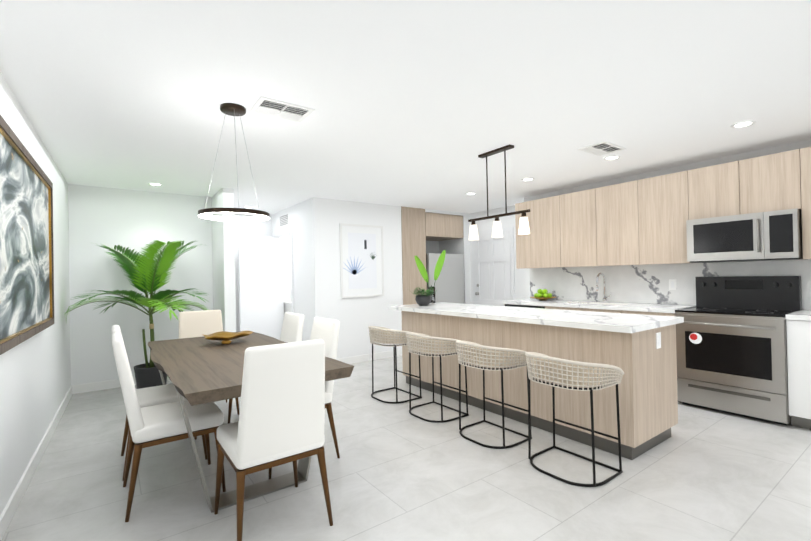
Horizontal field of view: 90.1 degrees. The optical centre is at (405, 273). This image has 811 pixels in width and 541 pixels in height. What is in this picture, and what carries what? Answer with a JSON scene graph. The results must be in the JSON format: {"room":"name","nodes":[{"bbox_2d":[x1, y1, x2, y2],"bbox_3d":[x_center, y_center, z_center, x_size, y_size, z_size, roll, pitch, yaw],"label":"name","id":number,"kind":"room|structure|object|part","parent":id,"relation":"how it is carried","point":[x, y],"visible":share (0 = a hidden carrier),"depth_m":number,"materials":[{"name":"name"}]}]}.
{"room":"kitchen","nodes":[
{"label":"kitchen","id":0,"kind":"room"},
{"bbox_2d":[0,72,70,515],"bbox_3d":[-1.531,0.109,1.076,0.462,2.440,9.152,-1,-1,-36],"label":"wall","id":1,"kind":"structure","parent":0,"point":[35,377],"depth_m":2.91,"materials":[{"name":"white paint"}]},
{"bbox_2d":[0,115,53,354],"bbox_3d":[-2.331,-0.170,2.477,0.123,1.110,1.700,-1,-1,-36],"label":"framed picture","id":2,"kind":"object","parent":1,"relation":"attached to","point":[26,259],"visible":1,"depth_m":2.35,"materials":[{"name":"gold metal"}]},
{"bbox_2d":[0,386,71,540],"bbox_3d":[-2.047,1.297,2.041,0.195,0.100,6.333,-1,-1,-36],"label":"baseboard","id":3,"kind":"structure","parent":1,"relation":"attached to","point":[9,510],"depth_m":2.63,"materials":[{"name":"white wood"}]},
{"bbox_2d":[68,184,212,384],"bbox_3d":[-3.478,0.176,5.098,1.900,2.440,0.150,-1,-1,-36],"label":"wall","id":4,"kind":"structure","parent":0,"point":[135,220],"depth_m":4.99,"materials":[{"name":"white paint"}]},
{"bbox_2d":[71,376,169,393],"bbox_3d":[-3.265,1.343,5.127,1.550,0.100,0.014,-1,-1,-36],"label":"baseboard","id":5,"kind":"structure","parent":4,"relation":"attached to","point":[93,386],"depth_m":4.82,"materials":[{"name":"white"}]},
{"bbox_2d":[211,188,235,331],"bbox_3d":[-2.783,0.168,5.867,0.130,2.440,1.970,-1,-1,-36],"label":"wall","id":6,"kind":"structure","parent":0,"point":[223,261],"depth_m":5.10,"materials":[{"name":"white paint"}]},
{"bbox_2d":[234,213,290,331],"bbox_3d":[-2.218,0.168,7.407,2.600,2.440,0.150,-1,-1,-36],"label":"wall","id":7,"kind":"structure","parent":0,"point":[261,228],"depth_m":7.06,"materials":[{"name":"white paint"}]},
{"bbox_2d":[272,214,273,232],"bbox_3d":[-2.281,0.168,7.205,0.120,2.440,0.100,-1,-1,-36],"label":"wall","id":8,"kind":"structure","parent":0,"point":[272,223],"depth_m":7.18,"materials":[{"name":"white paint"}]},
{"bbox_2d":[274,199,311,340],"bbox_3d":[-1.788,0.153,6.531,0.120,2.440,1.570,-1,-1,-36],"label":"wall","id":9,"kind":"structure","parent":0,"point":[300,221],"depth_m":6.13,"materials":[{"name":"white paint"}]},
{"bbox_2d":[238,228,293,339],"bbox_3d":[-2.263,0.336,6.645,0.780,2.095,0.950,-1,-1,-36],"label":"door frame","id":10,"kind":"structure","parent":9,"relation":"attached to","point":[261,301],"depth_m":6.84,"materials":[{"name":"white"}]},
{"bbox_2d":[279,214,288,227],"bbox_3d":[-2.017,-0.871,6.714,0.009,0.180,0.440,-1,-1,-36],"label":"air vent","id":11,"kind":"object","parent":9,"relation":"in","point":[283,220],"visible":1,"depth_m":6.69,"materials":[{"name":"white metal"}]},
{"bbox_2d":[309,197,402,358],"bbox_3d":[-0.704,0.130,6.242,1.530,2.440,0.178,-1,-1,-36],"label":"wall","id":12,"kind":"structure","parent":0,"point":[356,317],"depth_m":6.12,"materials":[{"name":"white paint"}]},
{"bbox_3d":[-0.660,-0.189,6.188,0.756,1.105,0.028,-1,-1,-36],"label":"framed picture","id":13,"kind":"part","parent":12,"relation":"part of"},
{"bbox_2d":[336,349,401,363],"bbox_3d":[-0.647,1.299,6.174,1.542,0.100,0.014,-1,-1,-36],"label":"baseboard","id":14,"kind":"structure","parent":12,"relation":"attached to","point":[364,358],"depth_m":6.23,"materials":[{"name":"white"}]},
{"bbox_2d":[0,0,810,213],"bbox_3d":[0.373,-1.182,3.278,7.200,0.100,10.220,-1,-1,-36],"label":"ceiling","id":15,"kind":"structure","parent":0,"point":[422,104],"depth_m":2.50,"materials":[{"name":"white paint"}]},
{"bbox_2d":[148,183,162,185],"bbox_3d":[-2.961,-1.053,4.790,0.156,0.006,0.156,-1,-1,-36],"label":"recessed light","id":16,"kind":"object","parent":15,"relation":"in","point":[156,184],"visible":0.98,"depth_m":4.79,"materials":[{"name":"white plastic"}]},
{"bbox_2d":[198,103,269,221],"bbox_3d":[-1.146,-0.739,2.703,0.440,0.733,0.440,-1,-1,-36],"label":"ring pendant light","id":17,"kind":"object","parent":15,"relation":"hanging from","point":[232,109],"visible":1,"depth_m":2.67,"materials":[{"name":"brown metal"}]},
{"bbox_2d":[249,96,314,121],"bbox_3d":[-0.838,-1.107,2.750,0.360,0.014,0.260,-1,-1,-36],"label":"ceiling vent","id":18,"kind":"object","parent":15,"relation":"in","point":[278,108],"visible":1,"depth_m":2.74,"materials":[{"name":"white metal"}]},
{"bbox_2d":[468,144,529,239],"bbox_3d":[0.842,-0.735,3.747,0.104,0.804,0.720,-1,-1,-36],"label":"pendant light","id":19,"kind":"object","parent":15,"relation":"hanging from","point":[524,229],"visible":1,"depth_m":3.71,"materials":[{"name":"brown metal"}]},
{"bbox_2d":[521,178,533,180],"bbox_3d":[1.488,-1.139,4.922,0.156,0.006,0.156,-1,-1,-36],"label":"recessed light","id":20,"kind":"object","parent":15,"relation":"in","point":[527,179],"visible":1,"depth_m":4.91,"materials":[{"name":"white plastic"}]},
{"bbox_2d":[577,141,625,155],"bbox_3d":[1.822,-1.151,3.754,0.380,0.014,0.260,-1,-1,-36],"label":"ceiling vent","id":21,"kind":"object","parent":15,"relation":"in","point":[602,148],"visible":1,"depth_m":3.74,"materials":[{"name":"white metal"}]},
{"bbox_2d":[603,155,620,159],"bbox_3d":[2.070,-1.156,4.059,0.156,0.006,0.156,-1,-1,-36],"label":"recessed light","id":22,"kind":"object","parent":15,"relation":"in","point":[613,157],"visible":0.98,"depth_m":4.04,"materials":[{"name":"white"}]},
{"bbox_2d":[731,120,755,127],"bbox_3d":[2.665,-1.174,3.193,0.156,0.006,0.156,-1,-1,-36],"label":"recessed light","id":23,"kind":"object","parent":15,"relation":"in","point":[743,124],"visible":0.98,"depth_m":3.19,"materials":[{"name":"white"}]},
{"bbox_2d":[1,356,810,540],"bbox_3d":[0.423,1.357,3.260,7.200,0.100,10.220,-1,-1,-36],"label":"floor","id":24,"kind":"structure","parent":0,"point":[397,472],"depth_m":2.51,"materials":[{"name":"tile"}]},
{"bbox_2d":[64,240,208,388],"bbox_3d":[-2.855,0.475,4.526,1.465,1.809,1.439,-1,-1,-36],"label":"palm plant","id":25,"kind":"object","parent":24,"relation":"on","point":[148,276],"visible":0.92,"depth_m":4.54,"materials":[{"name":"green plant"}]},
{"bbox_3d":[-2.964,0.738,4.667,0.124,0.713,0.079,-1,-1,-36],"label":"stem","id":26,"kind":"part","parent":25,"relation":"part of","materials":[{"name":"green plant"}]},
{"bbox_2d":[111,325,206,480],"bbox_3d":[-1.795,0.859,2.950,0.554,0.980,0.477,-1,-1,-36],"label":"chair","id":27,"kind":"object","parent":24,"relation":"on","point":[156,395],"visible":0.31,"depth_m":2.87,"materials":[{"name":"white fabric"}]},
{"bbox_3d":[-1.760,0.907,2.974,0.470,0.090,0.450,-1,-1,-36],"label":"seat","id":28,"kind":"part","parent":27,"relation":"part of","materials":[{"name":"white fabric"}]},
{"bbox_2d":[112,333,225,521],"bbox_3d":[-1.465,0.850,2.498,0.554,0.980,0.477,-1,-1,-36],"label":"chair","id":29,"kind":"object","parent":24,"relation":"on","point":[150,426],"visible":0.96,"depth_m":2.31,"materials":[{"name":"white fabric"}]},
{"bbox_3d":[-1.430,0.898,2.522,0.470,0.090,0.450,-1,-1,-36],"label":"seat","id":30,"kind":"part","parent":29,"relation":"part of","materials":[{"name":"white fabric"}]},
{"bbox_2d":[179,310,239,414],"bbox_3d":[-1.947,0.869,3.950,0.477,0.980,0.554,-1,-1,-36],"label":"chair","id":31,"kind":"object","parent":24,"relation":"on","point":[192,324],"visible":0.23,"depth_m":4.10,"materials":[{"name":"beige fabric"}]},
{"bbox_2d":[148,332,353,512],"bbox_3d":[-1.290,0.958,2.977,0.967,0.760,2.070,-1,-1,-36],"label":"dining table","id":32,"kind":"object","parent":24,"relation":"on","point":[200,370],"visible":0.73,"depth_m":2.47,"materials":[{"name":"brown wood"}]},
{"bbox_2d":[202,331,252,343],"bbox_3d":[-1.477,0.541,3.387,0.394,0.086,0.322,-1,-1,-36],"label":"bowl","id":33,"kind":"object","parent":32,"relation":"on","point":[223,337],"visible":1,"depth_m":3.37,"materials":[{"name":"brown metal"}]},
{"bbox_2d":[228,312,303,423],"bbox_3d":[-1.199,0.852,3.497,0.554,0.980,0.477,-1,-1,-36],"label":"chair","id":34,"kind":"object","parent":24,"relation":"on","point":[292,328],"visible":0.15,"depth_m":3.54,"materials":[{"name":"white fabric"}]},
{"bbox_2d":[214,339,332,540],"bbox_3d":[-0.713,0.833,2.159,0.477,0.980,0.554,-1,-1,-36],"label":"chair","id":35,"kind":"object","parent":24,"relation":"on","point":[281,421],"visible":1,"depth_m":1.97,"materials":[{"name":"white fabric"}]},
{"bbox_3d":[-0.737,0.882,2.193,0.450,0.090,0.470,-1,-1,-36],"label":"seat","id":36,"kind":"part","parent":35,"relation":"part of","materials":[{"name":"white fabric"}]},
{"bbox_2d":[284,291,290,313],"bbox_3d":[-1.905,0.795,7.207,0.425,1.171,0.511,-1,-1,-36],"label":"bathroom vanity","id":37,"kind":"object","parent":24,"relation":"on","point":[287,306],"visible":0.02,"depth_m":7.09,"materials":[{"name":"white"}]},
{"bbox_2d":[269,317,339,478],"bbox_3d":[-0.804,0.840,2.956,0.554,0.980,0.477,-1,-1,-36],"label":"chair","id":38,"kind":"object","parent":24,"relation":"on","point":[326,330],"visible":0.38,"depth_m":2.94,"materials":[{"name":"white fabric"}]},
{"bbox_3d":[-0.837,0.889,2.931,0.470,0.090,0.450,-1,-1,-36],"label":"seat","id":39,"kind":"part","parent":38,"relation":"part of","materials":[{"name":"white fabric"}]},
{"bbox_2d":[368,326,421,403],"bbox_3d":[-0.144,0.943,4.353,0.431,0.766,0.541,-1,-1,-36],"label":"stool","id":40,"kind":"object","parent":24,"relation":"on","point":[381,335],"visible":0.85,"depth_m":4.17,"materials":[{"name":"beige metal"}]},
{"bbox_2d":[401,210,426,304],"bbox_3d":[-0.047,0.151,7.066,0.497,2.384,0.702,-1,-1,-36],"label":"tall cabinet","id":41,"kind":"object","parent":24,"relation":"on","point":[420,227],"depth_m":6.76,"materials":[{"name":"brown wood"}]},
{"bbox_2d":[406,332,468,422],"bbox_3d":[0.263,0.931,3.796,0.431,0.766,0.541,-1,-1,-36],"label":"stool","id":42,"kind":"object","parent":24,"relation":"on","point":[420,343],"visible":0.83,"depth_m":3.63,"materials":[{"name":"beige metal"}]},
{"bbox_3d":[0.260,0.696,3.799,0.347,0.045,0.446,-1,-1,-36],"label":"seat","id":43,"kind":"part","parent":42,"relation":"part of","materials":[{"name":"beige fabric"}]},
{"bbox_2d":[426,253,464,303],"bbox_3d":[0.547,0.497,7.431,0.825,1.675,0.702,-1,-1,-36],"label":"fridge","id":44,"kind":"object","parent":24,"relation":"on","point":[449,284],"visible":0.19,"depth_m":7.18,"materials":[{"name":"silver metal"}]},
{"bbox_2d":[456,340,531,448],"bbox_3d":[0.670,0.919,3.239,0.431,0.766,0.541,-1,-1,-36],"label":"stool","id":45,"kind":"object","parent":24,"relation":"on","point":[471,353],"visible":1,"depth_m":3.07,"materials":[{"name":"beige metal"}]},
{"bbox_3d":[0.667,0.684,3.242,0.347,0.045,0.446,-1,-1,-36],"label":"seat","id":46,"kind":"part","parent":45,"relation":"part of","materials":[{"name":"beige"}]},
{"bbox_2d":[503,303,541,307],"bbox_3d":[1.820,0.856,5.555,0.616,0.880,0.660,-1,-1,-36],"label":"base cabinet","id":47,"kind":"object","parent":24,"relation":"on","point":[530,305],"depth_m":5.33,"materials":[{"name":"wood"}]},
{"bbox_2d":[400,310,677,459],"bbox_3d":[1.051,0.856,4.033,0.738,0.888,2.688,-1,-1,-36],"label":"kitchen island","id":48,"kind":"object","parent":24,"relation":"on","point":[639,350],"depth_m":3.13,"materials":[{"name":"brown wood"}]},
{"bbox_2d":[388,302,683,333],"bbox_3d":[0.981,0.393,4.057,0.866,0.042,2.856,-1,-1,-36],"label":"island countertop","id":49,"kind":"structure","parent":48,"relation":"on","point":[579,320],"depth_m":3.39,"materials":[{"name":"white stone"}]},
{"bbox_2d":[409,285,436,305],"bbox_3d":[0.207,0.269,4.919,0.376,0.246,0.322,-1,-1,-36],"label":"potted plant","id":50,"kind":"object","parent":49,"relation":"on","point":[421,299],"visible":1,"depth_m":4.87,"materials":[{"name":"grey"}]},
{"bbox_2d":[414,250,445,303],"bbox_3d":[0.316,0.051,5.146,0.320,0.680,0.244,-1,-1,-36],"label":"plant","id":51,"kind":"object","parent":49,"relation":"on","point":[438,267],"visible":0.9,"depth_m":5.15,"materials":[{"name":"green plant"}]},
{"bbox_2d":[542,303,581,310],"bbox_3d":[2.162,0.846,5.087,0.616,0.880,0.500,-1,-1,-36],"label":"base cabinet","id":52,"kind":"object","parent":24,"relation":"on","point":[543,304],"depth_m":4.90,"materials":[{"name":"brown wood"}]},
{"bbox_2d":[525,352,623,486],"bbox_3d":[1.077,0.907,2.682,0.431,0.766,0.541,-1,-1,-36],"label":"stool","id":53,"kind":"object","parent":24,"relation":"on","point":[543,367],"visible":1,"depth_m":2.54,"materials":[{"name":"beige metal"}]},
{"bbox_3d":[1.075,0.672,2.685,0.347,0.045,0.446,-1,-1,-36],"label":"seat","id":54,"kind":"part","parent":53,"relation":"part of","materials":[{"name":"beige"}]},
{"bbox_2d":[582,307,617,312],"bbox_3d":[2.442,0.838,4.703,0.616,0.880,0.450,-1,-1,-36],"label":"base cabinet","id":55,"kind":"object","parent":24,"relation":"on","point":[595,309],"depth_m":4.52,"materials":[{"name":"brown wood"}]},
{"bbox_2d":[618,307,680,401],"bbox_3d":[2.726,0.829,4.315,0.616,0.880,0.511,-1,-1,-36],"label":"base cabinet","id":56,"kind":"object","parent":24,"relation":"on","point":[661,313],"depth_m":4.10,"materials":[{"name":"brown wood"}]},
{"bbox_2d":[502,299,693,310],"bbox_3d":[2.236,0.424,4.969,0.626,0.120,2.131,-1,-1,-36],"label":"countertop","id":57,"kind":"structure","parent":56,"relation":"on","point":[549,303],"depth_m":4.68,"materials":[{"name":"white stone"}]},
{"bbox_2d":[530,289,556,300],"bbox_3d":[1.901,0.293,5.589,0.360,0.162,0.360,-1,-1,-36],"label":"apple bowl","id":58,"kind":"object","parent":57,"relation":"on","point":[542,295],"visible":1,"depth_m":5.53,"materials":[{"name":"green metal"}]},
{"bbox_2d":[596,273,610,301],"bbox_3d":[2.421,0.176,4.940,0.216,0.366,0.117,-1,-1,-36],"label":"faucet","id":59,"kind":"object","parent":57,"relation":"on","point":[604,286],"visible":1,"depth_m":4.99,"materials":[{"name":"silver metal"}]},
{"bbox_2d":[675,276,801,425],"bbox_3d":[3.069,0.646,3.759,0.682,1.225,0.794,-1,-1,-36],"label":"range","id":60,"kind":"object","parent":24,"relation":"on","point":[731,343],"visible":0.96,"depth_m":3.63,"materials":[{"name":"silver metal"}]},
{"bbox_2d":[786,319,810,429],"bbox_3d":[3.527,0.806,3.221,0.614,0.880,0.606,-1,-1,-36],"label":"base cabinet","id":61,"kind":"object","parent":24,"relation":"on","point":[798,324],"depth_m":3.23,"materials":[{"name":"white wood"}]},
{"bbox_2d":[786,311,810,322],"bbox_3d":[3.966,0.333,2.601,0.626,0.040,2.141,-1,-1,-36],"label":"countertop","id":62,"kind":"structure","parent":61,"relation":"on","point":[806,315],"depth_m":3.25,"materials":[{"name":"white stone"}]},
{"bbox_2d":[426,241,438,253],"bbox_3d":[0.126,0.124,7.733,1.870,2.440,0.150,-1,-1,-36],"label":"wall","id":63,"kind":"structure","parent":0,"point":[432,246],"depth_m":7.95,"materials":[{"name":"white paint"}]},
{"bbox_2d":[425,212,444,241],"bbox_3d":[0.324,-0.842,7.365,0.448,0.409,0.690,-1,-1,-36],"label":"upper cabinet","id":64,"kind":"object","parent":63,"relation":"attached to","point":[434,223],"depth_m":7.08,"materials":[{"name":"brown wood"}]},
{"bbox_2d":[429,214,462,240],"bbox_3d":[0.685,-0.847,7.630,0.448,0.409,0.690,-1,-1,-36],"label":"upper cabinet","id":65,"kind":"object","parent":63,"relation":"attached to","point":[453,223],"depth_m":7.36,"materials":[{"name":"brown wood"}]},
{"bbox_2d":[425,209,462,215],"bbox_3d":[0.293,-1.078,7.354,1.420,0.048,0.700,-1,-1,-36],"label":"wall","id":66,"kind":"structure","parent":0,"point":[443,212],"depth_m":7.20,"materials":[{"name":"white paint"}]},
{"bbox_2d":[439,213,470,303],"bbox_3d":[1.011,0.108,7.853,0.300,2.440,0.700,-1,-1,-36],"label":"wall","id":67,"kind":"structure","parent":0,"point":[458,246],"depth_m":7.54,"materials":[{"name":"white paint"}]},
{"bbox_2d":[469,205,525,303],"bbox_3d":[1.735,0.088,6.989,0.150,2.440,1.550,-1,-1,-36],"label":"wall","id":68,"kind":"structure","parent":0,"point":[520,274],"depth_m":6.90,"materials":[{"name":"white paint"}]},
{"bbox_2d":[472,226,514,305],"bbox_3d":[1.536,0.270,7.119,0.022,2.085,0.950,-1,-1,-36],"label":"door","id":69,"kind":"structure","parent":68,"relation":"attached to","point":[493,268],"depth_m":7.09,"materials":[{"name":"white wood"}]},
{"bbox_2d":[524,139,810,304],"bbox_3d":[3.742,0.024,3.565,0.150,2.440,6.350,-1,-1,-36],"label":"wall","id":70,"kind":"structure","parent":0,"point":[759,153],"depth_m":4.46,"materials":[{"name":"white paint"}]},
{"bbox_2d":[515,195,558,268],"bbox_3d":[1.926,-0.542,5.619,0.336,0.928,0.710,-1,-1,-36],"label":"upper cabinet","id":71,"kind":"object","parent":70,"relation":"attached to","point":[539,248],"depth_m":5.48,"materials":[{"name":"brown wood"}]},
{"bbox_2d":[559,188,594,266],"bbox_3d":[2.277,-0.552,5.139,0.336,0.928,0.480,-1,-1,-36],"label":"upper cabinet","id":72,"kind":"object","parent":70,"relation":"attached to","point":[576,209],"depth_m":5.04,"materials":[{"name":"brown wood"}]},
{"bbox_2d":[595,181,638,265],"bbox_3d":[2.560,-0.561,4.751,0.336,0.928,0.480,-1,-1,-36],"label":"upper cabinet","id":73,"kind":"object","parent":70,"relation":"attached to","point":[614,204],"depth_m":4.66,"materials":[{"name":"brown wood"}]},
{"bbox_2d":[635,171,690,264],"bbox_3d":[2.844,-0.569,4.364,0.336,0.928,0.480,-1,-1,-36],"label":"upper cabinet","id":74,"kind":"object","parent":70,"relation":"attached to","point":[640,222],"depth_m":4.26,"materials":[{"name":"brown wood"}]},
{"bbox_2d":[530,259,810,309],"bbox_3d":[3.348,0.108,3.968,0.012,0.451,5.070,-1,-1,-36],"label":"backsplash","id":75,"kind":"structure","parent":70,"relation":"attached to","point":[648,283],"depth_m":4.68,"materials":[{"name":"stone"}]},
{"bbox_2d":[669,279,675,289],"bbox_3d":[2.960,0.126,4.483,0.006,0.116,0.072,-1,-1,-36],"label":"outlet","id":76,"kind":"object","parent":75,"relation":"attached to","point":[672,284],"visible":1,"depth_m":4.48,"materials":[{"name":"white plastic"}]},
{"bbox_2d":[687,161,738,219],"bbox_3d":[3.102,-0.791,4.006,0.336,0.500,0.410,-1,-1,-36],"label":"upper cabinet","id":77,"kind":"object","parent":70,"relation":"attached to","point":[712,187],"depth_m":3.90,"materials":[{"name":"brown wood"}]},
{"bbox_2d":[735,148,802,214],"bbox_3d":[3.344,-0.798,3.675,0.336,0.500,0.410,-1,-1,-36],"label":"upper cabinet","id":78,"kind":"object","parent":70,"relation":"attached to","point":[772,182],"depth_m":3.56,"materials":[{"name":"brown wood"}]},
{"bbox_2d":[686,208,807,262],"bbox_3d":[3.178,-0.324,3.798,0.470,0.422,0.804,-1,-1,-36],"label":"microwave","id":79,"kind":"object","parent":78,"relation":"attached to","point":[769,236],"visible":0.96,"depth_m":3.63,"materials":[{"name":"silver metal"}]},
{"bbox_2d":[802,147,810,258],"bbox_3d":[3.610,-0.591,3.314,0.336,0.928,0.480,-1,-1,-36],"label":"upper cabinet","id":80,"kind":"object","parent":70,"relation":"attached to","point":[806,213],"depth_m":3.38,"materials":[{"name":"brown wood"}]}
]}

